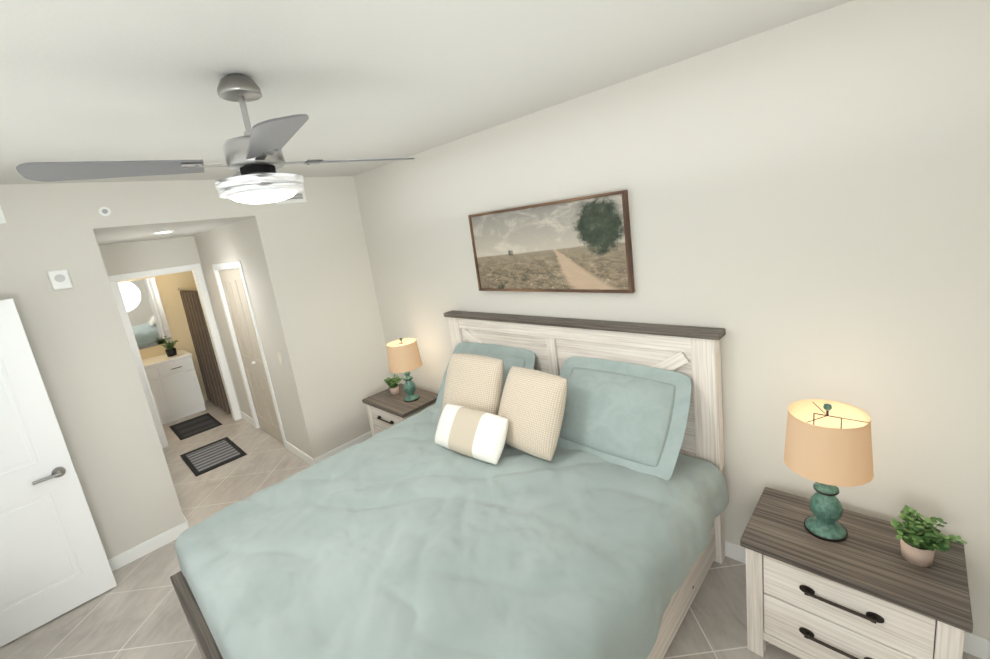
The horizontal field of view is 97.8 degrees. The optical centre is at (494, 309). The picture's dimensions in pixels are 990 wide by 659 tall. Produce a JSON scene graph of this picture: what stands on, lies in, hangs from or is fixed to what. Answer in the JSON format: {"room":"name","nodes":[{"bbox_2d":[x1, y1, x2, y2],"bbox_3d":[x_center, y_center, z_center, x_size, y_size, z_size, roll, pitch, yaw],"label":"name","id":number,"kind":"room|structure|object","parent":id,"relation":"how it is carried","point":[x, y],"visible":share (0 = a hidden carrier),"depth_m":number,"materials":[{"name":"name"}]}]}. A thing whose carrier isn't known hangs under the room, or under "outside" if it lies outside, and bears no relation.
{"room":"bedroom","nodes":[
{"label":"bedroom","id":0,"kind":"room"},
{"bbox_2d":[118,271,208,400],"bbox_3d":[-4.901,0.310,6.321,0.120,2.430,2.700,3,16,44],"label":"wall","id":1,"kind":"structure","parent":0,"point":[168,285],"depth_m":6.39,"materials":[{"name":"beige paint"}]},
{"bbox_2d":[118,278,172,349],"bbox_3d":[-5.186,0.048,5.900,0.028,1.140,1.050,3,16,44],"label":"bathroom mirror","id":2,"kind":"object","parent":1,"relation":"attached to","point":[145,312],"visible":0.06,"depth_m":6.14,"materials":[{"name":"clear glass"}]},
{"bbox_2d":[98,236,241,416],"bbox_3d":[-3.858,0.369,5.315,0.120,2.430,2.700,3,16,44],"label":"wall","id":3,"kind":"structure","parent":0,"point":[128,257],"depth_m":5.03,"materials":[{"name":"white paint"}]},
{"bbox_2d":[108,263,241,447],"bbox_3d":[-3.871,0.548,5.301,0.136,2.092,0.884,3,16,44],"label":"door frame","id":4,"kind":"structure","parent":3,"relation":"attached to","point":[114,280],"depth_m":5.16,"materials":[{"name":"white wood"}]},
{"bbox_2d":[93,217,249,244],"bbox_3d":[-3.872,-0.860,4.911,3.980,0.120,2.700,3,16,44],"label":"ceiling","id":5,"kind":"structure","parent":0,"point":[124,235],"depth_m":3.97,"materials":[{"name":"white paint"}]},
{"bbox_2d":[152,230,173,232],"bbox_3d":[-3.119,-0.724,4.056,0.170,0.010,0.170,3,16,44],"label":"recessed light","id":6,"kind":"object","parent":5,"relation":"in","point":[164,231],"visible":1,"depth_m":4.02,"materials":[{"name":"white plastic"}]},
{"bbox_2d":[0,176,391,558],"bbox_3d":[-2.435,0.377,3.519,0.120,2.740,3.350,3,16,44],"label":"wall","id":7,"kind":"structure","parent":0,"point":[314,255],"depth_m":3.23,"materials":[{"name":"white paint"}]},
{"bbox_2d":[0,206,5,223],"bbox_3d":[-3.184,-0.602,2.588,0.013,0.200,0.300,3,16,44],"label":"air vent","id":8,"kind":"object","parent":7,"relation":"in","point":[2,219],"visible":1,"depth_m":2.70,"materials":[{"name":"white"}]},
{"bbox_2d":[47,269,72,289],"bbox_3d":[-2.907,-0.197,2.887,0.030,0.130,0.100,3,16,44],"label":"door chime","id":9,"kind":"object","parent":7,"relation":"attached to","point":[60,279],"visible":1,"depth_m":2.88,"materials":[{"name":"white plastic"}]},
{"bbox_2d":[99,207,110,215],"bbox_3d":[-2.745,-0.687,3.037,0.016,0.064,0.064,3,16,44],"label":"sensor","id":10,"kind":"object","parent":7,"relation":"attached to","point":[104,211],"visible":1,"depth_m":3.03,"materials":[{"name":"white plastic"}]},
{"bbox_2d":[108,521,188,571],"bbox_3d":[-2.913,1.904,3.021,0.018,0.100,1.290,3,16,44],"label":"baseboard","id":11,"kind":"structure","parent":7,"relation":"attached to","point":[126,557],"depth_m":3.28,"materials":[{"name":"white wood"}]},
{"bbox_2d":[275,191,306,203],"bbox_3d":[-1.869,-1.061,3.924,0.013,0.190,0.280,3,16,44],"label":"air vent","id":12,"kind":"object","parent":7,"relation":"in","point":[299,197],"visible":0.25,"depth_m":3.96,"materials":[{"name":"white"}]},
{"bbox_2d":[311,431,371,464],"bbox_3d":[-1.420,1.389,4.536,0.018,0.100,0.994,3,16,44],"label":"baseboard","id":13,"kind":"structure","parent":7,"relation":"attached to","point":[364,437],"depth_m":4.39,"materials":[{"name":"white wood"}]},
{"bbox_2d":[178,288,230,413],"bbox_3d":[-4.106,0.549,6.113,1.330,1.712,0.122,3,16,44],"label":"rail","id":14,"kind":"object","parent":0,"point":[207,360],"visible":0.81,"depth_m":6.01,"materials":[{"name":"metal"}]},
{"bbox_2d":[194,217,308,454],"bbox_3d":[-2.591,0.243,5.071,2.270,2.430,0.650,3,16,44],"label":"wall","id":15,"kind":"structure","parent":0,"point":[234,241],"depth_m":4.37,"materials":[{"name":"white paint"}]},
{"bbox_2d":[240,411,254,426],"bbox_3d":[-3.200,1.421,5.591,0.530,0.100,0.014,3,16,44],"label":"baseboard","id":16,"kind":"structure","parent":15,"relation":"attached to","point":[250,420],"depth_m":5.58,"materials":[{"name":"white wood"}]},
{"bbox_2d":[212,261,286,448],"bbox_3d":[-2.724,0.487,4.890,1.034,2.062,0.136,3,16,44],"label":"door frame","id":17,"kind":"structure","parent":15,"relation":"attached to","point":[237,264],"depth_m":4.83,"materials":[{"name":"white wood"}]},
{"bbox_2d":[218,269,282,441],"bbox_3d":[-2.744,0.529,4.872,0.882,1.970,0.060,3,16,44],"label":"bifold closet door","id":18,"kind":"structure","parent":15,"relation":"in","point":[243,325],"depth_m":4.88,"materials":[{"name":"beige paint"}]},
{"bbox_2d":[277,352,282,363],"bbox_3d":[-2.071,0.474,4.160,0.075,0.120,0.011,3,16,44],"label":"switch plate","id":19,"kind":"object","parent":15,"relation":"attached to","point":[280,358],"visible":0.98,"depth_m":4.15,"materials":[{"name":"beige plastic"}]},
{"bbox_2d":[286,441,311,465],"bbox_3d":[-2.012,1.489,4.448,0.670,0.100,0.018,3,16,44],"label":"baseboard","id":20,"kind":"structure","parent":15,"relation":"attached to","point":[290,447],"depth_m":4.43,"materials":[{"name":"white wood"}]},
{"bbox_2d":[0,0,852,184],"bbox_3d":[-0.920,-0.914,1.589,4.870,0.120,3.590,3,16,44],"label":"ceiling","id":21,"kind":"structure","parent":0,"point":[109,80],"depth_m":1.65,"materials":[{"name":"white paint"}]},
{"bbox_2d":[16,74,414,203],"bbox_3d":[-0.909,-0.626,1.610,0.958,0.450,0.958,-6,12,12],"label":"ceiling fan","id":22,"kind":"object","parent":21,"relation":"hanging from","point":[254,157],"visible":1,"depth_m":1.51,"materials":[{"name":"silver metal"}]},
{"bbox_2d":[0,400,980,658],"bbox_3d":[-1.965,1.781,3.534,8.850,0.120,3.590,3,16,44],"label":"floor","id":23,"kind":"structure","parent":0,"point":[136,612],"depth_m":2.71,"materials":[{"name":"tile"}]},
{"bbox_2d":[142,349,205,424],"bbox_3d":[-4.839,1.184,5.929,0.575,0.870,1.250,3,16,44],"label":"bathroom vanity","id":24,"kind":"object","parent":23,"relation":"on","point":[175,387],"visible":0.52,"depth_m":5.99,"materials":[{"name":"white painted wood"},{"name":"stone countertop"},{"name":"bronze"}]},
{"bbox_2d":[161,338,178,356],"bbox_3d":[-4.581,0.530,6.109,0.240,0.257,0.238,3,16,44],"label":"potted plant","id":25,"kind":"object","parent":24,"relation":"on","point":[170,351],"visible":1,"depth_m":6.07,"materials":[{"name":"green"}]},
{"bbox_2d":[169,413,221,439],"bbox_3d":[-3.980,1.548,5.734,0.720,0.008,0.460,3,16,44],"label":"bath rug","id":26,"kind":"object","parent":23,"relation":"on","point":[193,426],"visible":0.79,"depth_m":5.71,"materials":[{"name":"black fabric"}]},
{"bbox_2d":[180,437,246,476],"bbox_3d":[-3.136,1.621,4.797,0.760,0.008,0.480,3,16,44],"label":"rug","id":27,"kind":"object","parent":23,"relation":"on","point":[210,456],"visible":0.9,"depth_m":4.76,"materials":[{"name":"grey fabric"}]},
{"bbox_2d":[362,383,437,435],"bbox_3d":[-0.850,1.130,4.154,0.690,0.600,0.456,3,16,44],"label":"nightstand","id":28,"kind":"object","parent":23,"relation":"on","point":[386,409],"visible":0.38,"depth_m":4.02,"materials":[{"name":"white wood"}]},
{"bbox_2d":[384,374,401,394],"bbox_3d":[-0.980,0.733,4.215,0.220,0.180,0.204,3,16,44],"label":"plant","id":29,"kind":"object","parent":28,"relation":"on","point":[392,383],"visible":1,"depth_m":4.18,"materials":[{"name":"green plant"}]},
{"bbox_2d":[386,338,421,401],"bbox_3d":[-0.815,0.548,3.967,0.302,0.594,0.302,3,16,44],"label":"lamp","id":30,"kind":"object","parent":28,"relation":"on","point":[404,355],"visible":1,"depth_m":3.85,"materials":[{"name":"beige fabric"}]},
{"bbox_2d":[170,310,728,658],"bbox_3d":[-0.265,1.002,2.355,2.274,1.400,2.273,3,16,44],"label":"bed","id":31,"kind":"object","parent":23,"relation":"on","point":[531,487],"visible":1,"depth_m":2.15,"materials":[{"name":"teal fabric"}]},
{"bbox_2d":[740,487,972,658],"bbox_3d":[1.516,1.265,1.871,0.690,0.600,0.456,3,16,44],"label":"nightstand","id":32,"kind":"object","parent":23,"relation":"on","point":[865,589],"visible":0.96,"depth_m":1.73,"materials":[{"name":"white wood"}]},
{"bbox_2d":[784,399,873,541],"bbox_3d":[1.403,0.675,1.827,0.302,0.594,0.302,3,16,44],"label":"lamp","id":33,"kind":"object","parent":32,"relation":"on","point":[828,447],"visible":1,"depth_m":1.76,"materials":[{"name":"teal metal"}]},
{"bbox_2d":[891,505,966,566],"bbox_3d":[1.659,0.880,1.658,0.208,0.190,0.251,3,16,44],"label":"plant","id":34,"kind":"object","parent":32,"relation":"on","point":[921,541],"visible":1,"depth_m":1.64,"materials":[{"name":"green plant"}]},
{"bbox_2d":[353,0,989,639],"bbox_3d":[0.456,0.067,3.072,4.870,2.740,0.120,3,16,44],"label":"wall","id":35,"kind":"structure","parent":0,"point":[809,204],"depth_m":1.96,"materials":[{"name":"white paint"}]},
{"bbox_2d":[468,190,634,292],"bbox_3d":[0.311,-0.410,2.930,1.290,0.590,0.041,3,16,44],"label":"framed art","id":36,"kind":"object","parent":35,"relation":"attached to","point":[582,244],"visible":1,"depth_m":2.82,"materials":[{"name":"paper"}]},
{"bbox_2d":[725,540,989,658],"bbox_3d":[0.588,1.364,3.286,4.630,0.100,0.014,3,16,44],"label":"baseboard","id":37,"kind":"structure","parent":35,"relation":"attached to","point":[977,646],"depth_m":1.87,"materials":[{"name":"white wood"}]},
{"bbox_3d":[-1.954,0.880,0.711,4.750,2.740,0.120,3,16,44],"label":"wall","id":38,"kind":"structure","parent":0,"visible":0},
{"bbox_2d":[0,299,116,646],"bbox_3d":[-3.038,1.019,2.507,0.154,2.030,0.822,3,16,44],"label":"bedroom door","id":39,"kind":"structure","parent":38,"relation":"in","point":[54,563],"depth_m":2.68,"materials":[{"name":"white wood"}]}
]}

